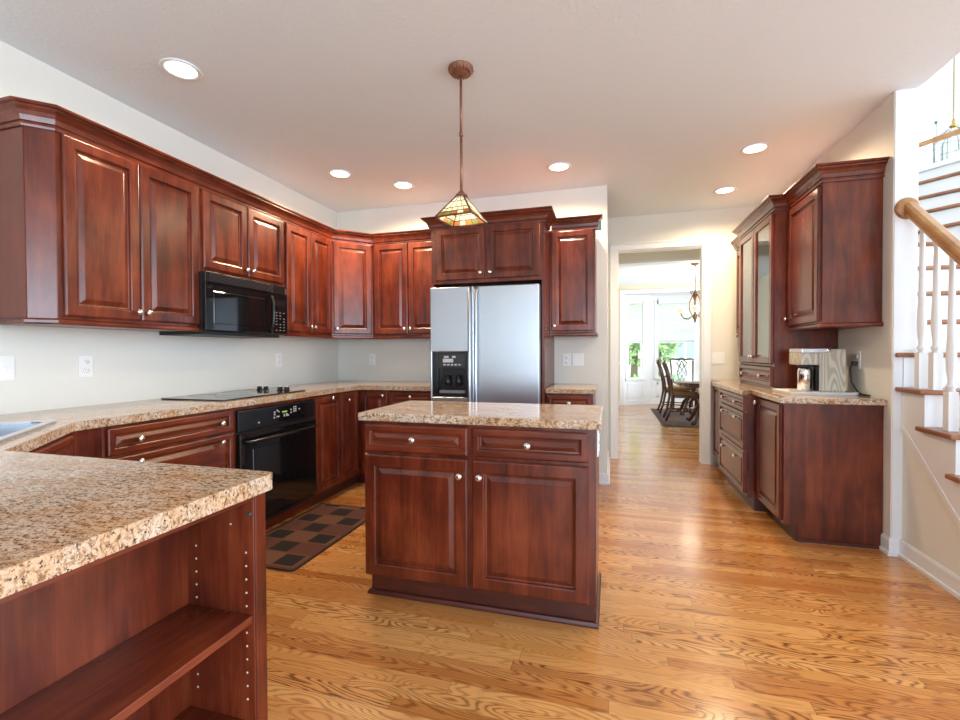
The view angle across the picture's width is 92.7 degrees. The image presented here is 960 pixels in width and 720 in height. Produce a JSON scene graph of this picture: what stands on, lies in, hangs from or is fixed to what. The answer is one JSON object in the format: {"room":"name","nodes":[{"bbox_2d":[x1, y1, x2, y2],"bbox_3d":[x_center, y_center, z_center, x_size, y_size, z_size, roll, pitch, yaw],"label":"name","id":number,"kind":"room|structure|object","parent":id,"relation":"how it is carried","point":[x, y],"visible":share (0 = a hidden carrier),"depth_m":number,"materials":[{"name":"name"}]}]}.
{"room":"kitchen","nodes":[
{"label":"kitchen","id":0,"kind":"room"},
{"bbox_2d":[0,40,337,414],"bbox_3d":[-2.752,-0.157,0.854,0.120,2.712,8.732,0,1,16],"label":"wall","id":1,"kind":"structure","parent":0,"point":[128,366],"depth_m":2.83,"materials":[{"name":"white paint"}]},
{"bbox_2d":[0,356,14,380],"bbox_3d":[-2.298,0.040,2.193,0.017,0.118,0.115,0,1,16],"label":"light switch","id":2,"kind":"object","parent":1,"relation":"attached to","point":[7,363],"visible":1,"depth_m":2.22,"materials":[{"name":"white plastic"}]},
{"bbox_2d":[78,356,92,376],"bbox_3d":[-2.198,0.036,2.554,0.011,0.118,0.072,0,1,16],"label":"wall outlet","id":3,"kind":"object","parent":1,"relation":"attached to","point":[85,363],"visible":1,"depth_m":2.55,"materials":[{"name":"white plastic"}]},
{"bbox_2d":[83,368,89,373],"bbox_3d":[-2.195,0.060,2.554,0.004,0.033,0.033,0,1,16],"label":"receptacle","id":4,"kind":"object","parent":3,"relation":"attached to","point":[85,370],"depth_m":2.55,"materials":[{"name":"grey plastic"}]},
{"bbox_2d":[83,359,89,364],"bbox_3d":[-2.195,0.012,2.553,0.004,0.033,0.033,0,1,16],"label":"receptacle","id":5,"kind":"object","parent":3,"relation":"attached to","point":[85,361],"depth_m":2.55,"materials":[{"name":"grey plastic"}]},
{"bbox_2d":[0,126,201,331],"bbox_3d":[-2.017,-0.626,2.500,0.384,0.910,0.864,0,1,16],"label":"upper cabinet","id":6,"kind":"object","parent":1,"relation":"attached to","point":[92,237],"visible":0.98,"depth_m":2.26,"materials":[{"name":"brown wood"}]},
{"bbox_2d":[0,96,430,245],"bbox_3d":[-1.552,-1.132,3.295,0.810,0.102,2.872,0,1,36],"label":"crown molding","id":7,"kind":"structure","parent":6,"relation":"attached to","point":[15,112],"depth_m":2.61,"materials":[{"name":"brown wood"}]},
{"bbox_2d":[198,189,283,285],"bbox_3d":[-1.793,-0.829,3.284,0.384,0.530,0.772,0,1,16],"label":"upper cabinet","id":8,"kind":"object","parent":1,"relation":"attached to","point":[236,240],"visible":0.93,"depth_m":3.16,"materials":[{"name":"brown wood"}]},
{"bbox_2d":[159,271,286,337],"bbox_3d":[-1.767,-0.363,3.243,0.452,0.393,0.745,0,1,16],"label":"microwave","id":9,"kind":"object","parent":8,"relation":"attached to","point":[229,306],"visible":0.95,"depth_m":3.09,"materials":[{"name":"black metal"}]},
{"bbox_2d":[275,353,281,366],"bbox_3d":[-1.774,-0.001,4.036,0.011,0.124,0.078,0,1,16],"label":"wall outlet","id":10,"kind":"object","parent":1,"relation":"attached to","point":[278,356],"visible":1,"depth_m":4.03,"materials":[{"name":"white plastic"}]},
{"bbox_2d":[279,223,332,337],"bbox_3d":[-1.597,-0.650,3.965,0.384,0.910,0.638,0,1,16],"label":"upper cabinet","id":11,"kind":"object","parent":1,"relation":"attached to","point":[307,255],"visible":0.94,"depth_m":3.88,"materials":[{"name":"brown wood"}]},
{"bbox_2d":[302,241,373,339],"bbox_3d":[-1.266,-0.659,4.497,0.489,0.910,0.788,0,1,37],"label":"upper cabinet","id":12,"kind":"object","parent":1,"relation":"attached to","point":[352,264],"visible":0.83,"depth_m":4.31,"materials":[{"name":"brown wood"}]},
{"bbox_2d":[337,185,606,483],"bbox_3d":[-0.169,-0.225,4.594,2.788,2.712,0.120,0,1,16],"label":"wall","id":13,"kind":"structure","parent":0,"point":[395,359],"depth_m":4.42,"materials":[{"name":"white paint"}]},
{"bbox_2d":[369,354,374,364],"bbox_3d":[-1.133,-0.005,4.805,0.072,0.118,0.011,0,1,16],"label":"wall outlet","id":14,"kind":"object","parent":13,"relation":"attached to","point":[371,356],"visible":1,"depth_m":4.80,"materials":[{"name":"white plastic"}]},
{"bbox_2d":[373,241,431,338],"bbox_3d":[-0.641,-0.661,4.456,0.733,0.910,0.386,0,1,16],"label":"upper cabinet","id":15,"kind":"object","parent":13,"relation":"attached to","point":[402,272],"visible":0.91,"depth_m":4.32,"materials":[{"name":"brown wood"}]},
{"bbox_2d":[563,353,570,365],"bbox_3d":[0.804,-0.003,4.251,0.072,0.118,0.011,0,1,16],"label":"wall outlet","id":16,"kind":"object","parent":13,"relation":"attached to","point":[566,356],"visible":1,"depth_m":4.25,"materials":[{"name":"white plastic"}]},
{"bbox_2d":[550,229,597,336],"bbox_3d":[0.834,-0.661,4.034,0.398,0.910,0.386,0,1,16],"label":"upper cabinet","id":17,"kind":"object","parent":13,"relation":"attached to","point":[573,253],"visible":1,"depth_m":3.88,"materials":[{"name":"brown wood"}]},
{"bbox_2d":[551,214,602,231],"bbox_3d":[0.837,-1.152,3.936,0.426,0.102,0.230,0,1,16],"label":"crown molding","id":18,"kind":"structure","parent":17,"relation":"attached to","point":[587,221],"depth_m":3.86,"materials":[{"name":"brown wood"}]},
{"bbox_2d":[573,353,583,365],"bbox_3d":[0.904,-0.003,4.219,0.098,0.118,0.017,0,1,16],"label":"light switch","id":19,"kind":"object","parent":13,"relation":"attached to","point":[578,358],"visible":1,"depth_m":4.22,"materials":[{"name":"white plastic"}]},
{"bbox_2d":[0,0,959,284],"bbox_3d":[0.843,-1.630,3.581,5.850,0.120,16.400,0,1,16],"label":"ceiling","id":20,"kind":"structure","parent":0,"point":[656,103],"depth_m":2.56,"materials":[{"name":"white paint"}]},
{"bbox_2d":[159,58,202,80],"bbox_3d":[-1.583,-1.537,2.426,0.196,0.010,0.196,0,1,16],"label":"recessed light","id":21,"kind":"object","parent":20,"relation":"in","point":[181,69],"visible":1,"depth_m":2.42,"materials":[{"name":"white paint"}]},
{"bbox_2d":[328,169,351,178],"bbox_3d":[-1.175,-1.560,3.842,0.196,0.010,0.196,0,1,16],"label":"recessed light","id":22,"kind":"object","parent":20,"relation":"in","point":[336,173],"visible":1,"depth_m":3.83,"materials":[{"name":"white paint"}]},
{"bbox_2d":[392,181,413,189],"bbox_3d":[-0.687,-1.566,4.110,0.196,0.010,0.196,0,1,16],"label":"recessed light","id":23,"kind":"object","parent":20,"relation":"in","point":[403,185],"visible":1,"depth_m":4.10,"materials":[{"name":"white paint"}]},
{"bbox_2d":[435,60,486,227],"bbox_3d":[-0.100,-1.145,2.434,0.216,0.807,0.216,0,1,23],"label":"pendant lamp","id":24,"kind":"object","parent":20,"relation":"hanging from","point":[460,211],"visible":1,"depth_m":2.42,"materials":[{"name":"glass"}]},
{"bbox_2d":[547,162,570,171],"bbox_3d":[0.642,-1.566,3.717,0.196,0.010,0.196,0,1,16],"label":"recessed light","id":25,"kind":"object","parent":20,"relation":"in","point":[556,166],"visible":1,"depth_m":3.70,"materials":[{"name":"white paint"}]},
{"bbox_2d":[676,263,699,321],"bbox_3d":[3.657,-1.137,7.777,0.614,1.010,0.636,0,1,16],"label":"dining chandelier","id":26,"kind":"object","parent":20,"relation":"hanging from","point":[695,309],"visible":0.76,"depth_m":7.75,"materials":[{"name":"white glass"}]},
{"bbox_2d":[713,186,736,193],"bbox_3d":[2.286,-1.581,4.272,0.196,0.010,0.196,0,1,16],"label":"recessed light","id":27,"kind":"object","parent":20,"relation":"in","point":[729,189],"visible":1,"depth_m":4.27,"materials":[{"name":"white paint"}]},
{"bbox_2d":[740,142,770,154],"bbox_3d":[2.039,-1.567,3.395,0.196,0.010,0.196,0,1,16],"label":"recessed light","id":28,"kind":"object","parent":20,"relation":"in","point":[754,148],"visible":1,"depth_m":3.39,"materials":[{"name":"white paint"}]},
{"bbox_2d":[607,196,607,465],"bbox_3d":[1.259,-0.233,4.734,0.120,2.712,0.936,0,1,16],"label":"wall","id":29,"kind":"structure","parent":0,"point":[607,196],"depth_m":4.43,"materials":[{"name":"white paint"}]},
{"bbox_2d":[600,450,609,484],"bbox_3d":[1.277,1.075,4.661,0.089,0.100,1.048,0,1,16],"label":"baseboard","id":30,"kind":"structure","parent":29,"relation":"attached to","point":[604,477],"depth_m":4.17,"materials":[{"name":"white paint"}]},
{"bbox_2d":[266,404,959,719],"bbox_3d":[2.994,1.172,3.011,10.300,0.060,16.400,0,1,16],"label":"floor","id":31,"kind":"structure","parent":0,"point":[710,610],"depth_m":1.96,"materials":[{"name":"brown wood"}]},
{"bbox_2d":[29,427,101,457],"bbox_3d":[-1.988,0.702,1.398,1.043,0.776,1.452,0,1,16],"label":"base cabinet","id":32,"kind":"object","parent":31,"relation":"on","point":[81,443],"visible":0.05,"depth_m":1.98,"materials":[{"name":"brown wood"}]},
{"bbox_2d":[0,492,267,719],"bbox_3d":[-0.749,0.755,0.717,0.219,0.874,0.902,0,1,16],"label":"bookcase","id":33,"kind":"object","parent":31,"relation":"on","point":[172,624],"visible":0.84,"depth_m":1.00,"materials":[{"name":"brown wood"}]},
{"bbox_2d":[101,408,233,468],"bbox_3d":[-1.872,0.733,2.511,0.655,0.874,0.744,0,1,16],"label":"base cabinet","id":34,"kind":"object","parent":31,"relation":"on","point":[206,439],"visible":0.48,"depth_m":2.42,"materials":[{"name":"brown wood"}]},
{"bbox_2d":[232,396,313,529],"bbox_3d":[-1.685,0.721,3.256,0.603,0.874,0.786,0,1,16],"label":"base cabinet","id":35,"kind":"object","parent":31,"relation":"on","point":[284,515],"visible":0.17,"depth_m":3.23,"materials":[{"name":"brown wood"}]},
{"bbox_2d":[235,399,317,519],"bbox_3d":[-1.564,0.682,3.220,0.531,0.748,0.744,0,1,16],"label":"wall oven","id":36,"kind":"object","parent":35,"relation":"in","point":[279,439],"visible":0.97,"depth_m":3.15,"materials":[{"name":"black metal"}]},
{"bbox_2d":[266,503,364,571],"bbox_3d":[-1.141,1.153,3.081,0.536,0.011,1.032,0,1,16],"label":"kitchen mat","id":37,"kind":"object","parent":31,"relation":"on","point":[292,544],"visible":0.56,"depth_m":3.03,"materials":[{"name":"brown fabric"}]},
{"bbox_2d":[309,390,389,506],"bbox_3d":[-1.255,0.705,4.199,0.912,0.874,1.260,0,1,16],"label":"base cabinet","id":38,"kind":"object","parent":31,"relation":"on","point":[339,433],"visible":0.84,"depth_m":3.89,"materials":[{"name":"brown wood"}]},
{"bbox_2d":[0,380,430,598],"bbox_3d":[-1.136,0.271,2.572,2.039,0.038,4.310,0,1,16],"label":"countertop","id":39,"kind":"structure","parent":38,"relation":"on","point":[60,514],"depth_m":0.98,"materials":[{"name":"stone"}]},
{"bbox_2d":[0,420,56,442],"bbox_3d":[-1.857,0.363,1.522,0.500,0.204,0.740,-1,1,-27],"label":"sink","id":40,"kind":"object","parent":39,"relation":"in","point":[8,430],"visible":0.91,"depth_m":1.86,"materials":[{"name":"silver metal"}]},
{"bbox_2d":[0,424,35,436],"bbox_3d":[-1.840,0.368,1.531,0.410,0.194,0.680,-1,1,-27],"label":"basin","id":41,"kind":"object","parent":40,"relation":"in","point":[6,430],"depth_m":1.86,"materials":[{"name":"white metal"}]},
{"bbox_2d":[161,385,305,400],"bbox_3d":[-1.694,0.225,3.230,0.505,0.040,0.790,0,1,16],"label":"cooktop","id":42,"kind":"object","parent":39,"relation":"in","point":[247,393],"visible":1,"depth_m":3.15,"materials":[{"name":"black glass"}]},
{"bbox_2d":[390,390,430,404],"bbox_3d":[-0.525,0.701,4.304,0.430,0.874,0.656,0,1,16],"label":"base cabinet","id":43,"kind":"object","parent":31,"relation":"on","point":[396,396],"visible":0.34,"depth_m":4.03,"materials":[{"name":"brown wood"}]},
{"bbox_2d":[365,421,600,629],"bbox_3d":[0.032,0.728,2.333,1.121,0.874,0.600,0,1,16],"label":"kitchen island","id":44,"kind":"object","parent":31,"relation":"on","point":[504,520],"visible":0.98,"depth_m":2.07,"materials":[{"name":"brown wood"}]},
{"bbox_2d":[358,400,602,429],"bbox_3d":[0.037,0.270,2.349,1.142,0.038,0.602,0,1,16],"label":"island countertop","id":45,"kind":"structure","parent":44,"relation":"on","point":[559,416],"depth_m":2.17,"materials":[{"name":"stone"}]},
{"bbox_2d":[597,430,599,456],"bbox_3d":[0.527,0.367,2.040,0.011,0.115,0.070,0,1,16],"label":"wall outlet","id":46,"kind":"object","parent":44,"relation":"attached to","point":[598,434],"visible":0.92,"depth_m":2.02,"materials":[{"name":"white plastic"}]},
{"bbox_2d":[430,283,541,403],"bbox_3d":[0.116,0.261,3.987,0.904,1.718,0.778,0,1,16],"label":"refrigerator","id":47,"kind":"object","parent":31,"relation":"on","point":[486,341],"visible":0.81,"depth_m":3.64,"materials":[{"name":"grey metal"}]},
{"bbox_2d":[420,206,556,403],"bbox_3d":[0.133,-0.032,4.066,1.100,2.340,0.730,0,1,16],"label":"tall cabinet","id":48,"kind":"object","parent":31,"relation":"on","point":[513,247],"visible":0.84,"depth_m":3.74,"materials":[{"name":"brown wood"}]},
{"bbox_2d":[546,393,595,404],"bbox_3d":[0.789,0.701,3.928,0.372,0.874,0.656,0,1,16],"label":"base cabinet","id":49,"kind":"object","parent":31,"relation":"on","point":[551,398],"visible":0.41,"depth_m":3.64,"materials":[{"name":"brown wood"}]},
{"bbox_2d":[545,383,597,393],"bbox_3d":[0.800,0.243,3.922,0.391,0.038,0.649,0,1,16],"label":"countertop","id":50,"kind":"structure","parent":49,"relation":"on","point":[559,388],"depth_m":3.66,"materials":[{"name":"stone"}]},
{"bbox_2d":[651,408,698,427],"bbox_3d":[4.138,1.052,8.330,1.750,0.010,2.380,0,1,16],"label":"dining rug","id":51,"kind":"object","parent":31,"relation":"on","point":[675,419],"visible":0.37,"depth_m":8.11,"materials":[{"name":"fabric"}]},
{"bbox_2d":[656,358,691,414],"bbox_3d":[3.817,0.500,9.027,0.628,1.076,0.534,0,1,16],"label":"dining chair","id":52,"kind":"object","parent":51,"relation":"on","point":[664,388],"visible":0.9,"depth_m":8.88,"materials":[{"name":"brown wood"}]},
{"bbox_2d":[661,359,698,420],"bbox_3d":[3.526,0.517,8.008,0.628,1.076,0.534,0,1,16],"label":"dining chair","id":53,"kind":"object","parent":51,"relation":"on","point":[672,394],"visible":0.84,"depth_m":7.86,"materials":[{"name":"brown wood"}]},
{"bbox_2d":[664,374,699,425],"bbox_3d":[3.900,0.676,8.101,1.040,0.733,2.440,0,1,16],"label":"dining table","id":54,"kind":"object","parent":51,"relation":"on","point":[692,381],"visible":0.41,"depth_m":7.75,"materials":[{"name":"brown wood"}]},
{"bbox_2d":[669,358,698,409],"bbox_3d":[4.293,0.489,9.655,0.534,1.076,0.628,0,1,16],"label":"dining chair","id":55,"kind":"object","parent":51,"relation":"on","point":[678,359],"visible":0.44,"depth_m":9.87,"materials":[{"name":"brown wood"}]},
{"bbox_2d":[651,294,699,404],"bbox_3d":[4.529,-0.243,10.588,1.080,2.530,0.145,0,1,16],"label":"window","id":56,"kind":"structure","parent":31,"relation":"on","point":[673,328],"depth_m":10.59,"materials":[{"name":"white glass"}]},
{"bbox_2d":[658,303,693,340],"bbox_3d":[4.525,-0.878,10.565,0.757,0.860,0.014,0,1,16],"label":"shade","id":57,"kind":"object","parent":56,"relation":"attached to","point":[672,327],"depth_m":10.57,"materials":[{"name":"white fabric"}]},
{"bbox_2d":[713,386,718,458],"bbox_3d":[2.643,0.684,4.530,0.573,0.874,0.538,0,1,16],"label":"base cabinet","id":58,"kind":"object","parent":31,"relation":"on","point":[716,389],"visible":0.09,"depth_m":4.70,"materials":[{"name":"brown wood"}]},
{"bbox_2d":[719,388,765,511],"bbox_3d":[2.407,0.695,3.834,0.645,0.874,0.925,0,1,16],"label":"base cabinet","id":59,"kind":"object","parent":31,"relation":"on","point":[737,412],"visible":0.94,"depth_m":3.62,"materials":[{"name":"brown wood"}]},
{"bbox_2d":[711,379,886,405],"bbox_3d":[2.402,0.237,3.813,0.644,0.038,2.079,0,1,16],"label":"countertop","id":60,"kind":"structure","parent":59,"relation":"on","point":[733,385],"depth_m":2.92,"materials":[{"name":"stone"}]},
{"bbox_2d":[739,210,837,388],"bbox_3d":[2.503,-0.452,3.824,0.455,1.337,0.940,0,1,16],"label":"hutch","id":61,"kind":"object","parent":60,"relation":"on","point":[765,342],"visible":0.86,"depth_m":3.52,"materials":[{"name":"brown wood"}]},
{"bbox_2d":[772,388,858,394],"bbox_3d":[2.298,0.219,3.158,0.420,0.018,0.320,0,1,12],"label":"serving tray","id":62,"kind":"object","parent":60,"relation":"on","point":[786,391],"visible":0.72,"depth_m":3.03,"materials":[{"name":"white plastic"}]},
{"bbox_2d":[789,348,845,392],"bbox_3d":[2.312,0.071,3.141,0.273,0.301,0.185,0,1,10],"label":"coffee maker","id":63,"kind":"object","parent":62,"relation":"on","point":[820,369],"visible":0.95,"depth_m":3.07,"materials":[{"name":"grey wood"}]},
{"bbox_2d":[797,365,811,366],"bbox_3d":[2.214,0.040,3.122,0.086,0.017,0.086,0,1,10],"label":"lid","id":64,"kind":"object","parent":63,"relation":"on","point":[797,365],"depth_m":3.09,"materials":[{"name":"black plastic"}]},
{"bbox_2d":[849,361,869,395],"bbox_3d":[2.467,0.119,2.982,0.055,0.218,0.192,0,1,16],"label":"power cord","id":65,"kind":"object","parent":63,"relation":"attached to","point":[853,363],"visible":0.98,"depth_m":3.03,"materials":[{"name":"black plastic"}]},
{"bbox_2d":[753,397,883,549],"bbox_3d":[2.236,0.707,3.108,0.573,0.874,0.560,0,1,16],"label":"base cabinet","id":66,"kind":"object","parent":31,"relation":"on","point":[819,467],"visible":0.89,"depth_m":2.85,"materials":[{"name":"brown wood"}]},
{"bbox_2d":[894,128,959,527],"bbox_3d":[4.034,-0.835,3.822,2.203,3.920,6.176,0,1,41],"label":"staircase","id":67,"kind":"structure","parent":31,"relation":"on","point":[930,403],"depth_m":2.54,"materials":[{"name":"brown wood"}]},
{"bbox_2d":[619,249,699,266],"bbox_3d":[2.992,-1.541,6.817,3.200,0.172,0.230,0,1,16],"label":"ceiling","id":68,"kind":"structure","parent":0,"point":[694,253],"depth_m":6.83,"materials":[{"name":"beige paint"}]},
{"bbox_2d":[619,286,699,399],"bbox_3d":[3.954,-0.326,10.179,3.200,2.712,0.100,0,1,16],"label":"wall","id":69,"kind":"structure","parent":0,"point":[697,286],"depth_m":10.34,"materials":[{"name":"beige paint"}]},
{"bbox_2d":[624,294,650,404],"bbox_3d":[3.623,-0.239,10.574,0.803,2.530,0.145,-1,1,-24],"label":"window","id":70,"kind":"structure","parent":69,"relation":"in","point":[637,308],"depth_m":10.56,"materials":[{"name":"white paint"}]},
{"bbox_2d":[629,303,641,340],"bbox_3d":[3.564,-0.873,10.526,0.422,0.860,0.014,-1,1,-24],"label":"shade","id":71,"kind":"object","parent":70,"relation":"attached to","point":[635,309],"depth_m":10.53,"materials":[{"name":"white fabric"}]},
{"bbox_2d":[619,282,699,289],"bbox_3d":[3.925,-1.634,10.078,3.200,0.092,0.070,0,1,16],"label":"crown molding","id":72,"kind":"structure","parent":69,"relation":"attached to","point":[681,284],"depth_m":10.05,"materials":[{"name":"beige paint"}]},
{"bbox_2d":[620,287,699,405],"bbox_3d":[4.246,-0.269,10.034,2.260,2.600,0.020,0,1,16],"label":"trim","id":73,"kind":"structure","parent":69,"relation":"attached to","point":[669,290],"depth_m":10.31,"materials":[{"name":"white paint"}]},
{"bbox_2d":[626,292,697,295],"bbox_3d":[4.450,-1.512,10.367,2.450,0.045,0.772,0,1,16],"label":"trim","id":74,"kind":"structure","parent":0,"point":[673,293],"depth_m":10.39,"materials":[{"name":"white paint"}]},
{"bbox_2d":[608,206,756,464],"bbox_3d":[1.966,-0.241,5.081,2.184,2.712,0.120,0,1,16],"label":"wall","id":75,"kind":"structure","parent":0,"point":[718,224],"depth_m":4.86,"materials":[{"name":"white paint"}]},
{"bbox_2d":[610,237,711,464],"bbox_3d":[1.978,-0.093,5.066,1.032,2.417,0.146,0,1,16],"label":"doorway","id":76,"kind":"structure","parent":75,"relation":"attached to","point":[691,243],"depth_m":4.97,"materials":[{"name":"white paint"}]},
{"bbox_2d":[711,455,714,464],"bbox_3d":[2.481,1.066,4.881,0.037,0.100,0.022,0,1,16],"label":"baseboard","id":77,"kind":"structure","parent":75,"relation":"attached to","point":[712,456],"depth_m":4.88,"materials":[{"name":"white paint"}]},
{"bbox_2d":[712,353,723,363],"bbox_3d":[2.525,-0.019,4.853,0.118,0.118,0.017,0,1,16],"label":"light switch","id":78,"kind":"object","parent":75,"relation":"attached to","point":[717,358],"visible":1,"depth_m":4.86,"materials":[{"name":"white plastic"}]},
{"bbox_2d":[808,91,915,538],"bbox_3d":[2.780,-0.224,3.744,0.116,2.712,2.242,0,1,16],"label":"wall","id":79,"kind":"structure","parent":0,"point":[873,137],"depth_m":2.78,"materials":[{"name":"white paint"}]},
{"bbox_2d":[736,251,738,336],"bbox_3d":[2.744,-0.681,4.498,0.364,0.900,0.490,0,1,16],"label":"upper cabinet","id":80,"kind":"object","parent":79,"relation":"attached to","point":[737,254],"visible":0.08,"depth_m":4.71,"materials":[{"name":"brown wood"}]},
{"bbox_2d":[730,156,889,250],"bbox_3d":[2.402,-1.169,3.794,0.411,0.102,2.143,0,1,10],"label":"crown molding","id":81,"kind":"structure","parent":79,"relation":"attached to","point":[870,168],"depth_m":2.95,"materials":[{"name":"brown wood"}]},
{"bbox_2d":[783,178,883,330],"bbox_3d":[2.338,-0.658,3.081,0.364,0.900,0.568,0,1,16],"label":"upper cabinet","id":82,"kind":"object","parent":79,"relation":"attached to","point":[835,233],"visible":1,"depth_m":2.84,"materials":[{"name":"brown wood"}]},
{"bbox_2d":[853,351,860,368],"bbox_3d":[2.518,-0.002,3.061,0.011,0.118,0.085,0,1,16],"label":"wall outlet","id":83,"kind":"object","parent":79,"relation":"attached to","point":[856,354],"visible":0.9,"depth_m":3.05,"materials":[{"name":"white plastic"}]},
{"bbox_2d":[891,87,919,538],"bbox_3d":[2.472,-0.257,2.662,0.112,2.612,0.007,0,1,16],"label":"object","id":84,"kind":"structure","parent":79,"relation":"attached to","point":[906,164],"depth_m":2.66,"materials":[{"name":"white paint"}]},
{"bbox_2d":[879,533,959,599],"bbox_3d":[2.277,1.108,2.136,0.078,0.100,1.325,0,1,16],"label":"baseboard","id":85,"kind":"structure","parent":79,"relation":"attached to","point":[945,578],"depth_m":2.48,"materials":[{"name":"white paint"}]},
{"bbox_2d":[902,433,959,575],"bbox_3d":[2.378,0.761,2.237,0.060,0.790,0.908,0,1,16],"label":"wall","id":86,"kind":"structure","parent":0,"point":[928,525],"depth_m":2.49,"materials":[{"name":"white paint"}]},
{"bbox_2d":[919,91,959,159],"bbox_3d":[6.834,-1.720,8.065,5.300,5.540,0.120,0,1,16],"label":"wall","id":87,"kind":"structure","parent":0,"point":[938,107],"depth_m":7.69,"materials":[{"name":"white paint"}]},
{"bbox_2d":[919,122,936,159],"bbox_3d":[7.597,-3.590,7.806,0.270,0.880,0.060,0,1,16],"label":"trim","id":88,"kind":"structure","parent":87,"relation":"in","point":[933,124],"depth_m":7.77,"materials":[{"name":"white paint"}]},
{"bbox_2d":[919,53,959,95],"bbox_3d":[4.796,-4.431,1.312,5.340,0.100,14.140,0,1,16],"label":"ceiling","id":89,"kind":"structure","parent":0,"point":[942,81],"depth_m":7.37,"materials":[{"name":"white paint"}]},
{"bbox_2d":[932,57,959,163],"bbox_3d":[6.845,-3.585,6.617,0.409,1.781,0.408,0,1,38],"label":"chandelier","id":90,"kind":"object","parent":89,"relation":"hanging from","point":[953,125],"visible":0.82,"depth_m":6.63,"materials":[{"name":"gold metal"}]},
{"label":"outside","id":91,"kind":"structure","parent":0,"visible":0},
{"bbox_3d":[16.090,1.012,38.036,70.000,0.100,58.050,0,1,16],"label":"ground","id":92,"kind":"structure","parent":91,"visible":0},
{"bbox_2d":[629,319,660,377],"bbox_3d":[6.394,-0.849,18.965,2.660,4.285,2.686,0,1,16],"label":"tree","id":93,"kind":"object","parent":92,"relation":"on","point":[634,348],"visible":0.05,"depth_m":18.85,"materials":[{"name":"green plant"}]},
{"bbox_2d":[638,321,682,375],"bbox_3d":[9.136,-0.785,23.415,2.509,4.001,2.460,0,1,-15],"label":"tree","id":94,"kind":"object","parent":92,"relation":"on","point":[666,348],"visible":0.12,"depth_m":22.89,"materials":[{"name":"green plant"}]},
{"bbox_2d":[629,343,693,376],"bbox_3d":[14.333,-2.695,32.263,13.000,7.500,6.600,0,1,16],"label":"neighbor house","id":95,"kind":"structure","parent":92,"relation":"on","point":[686,350],"depth_m":29.51,"materials":[{"name":"grey"}]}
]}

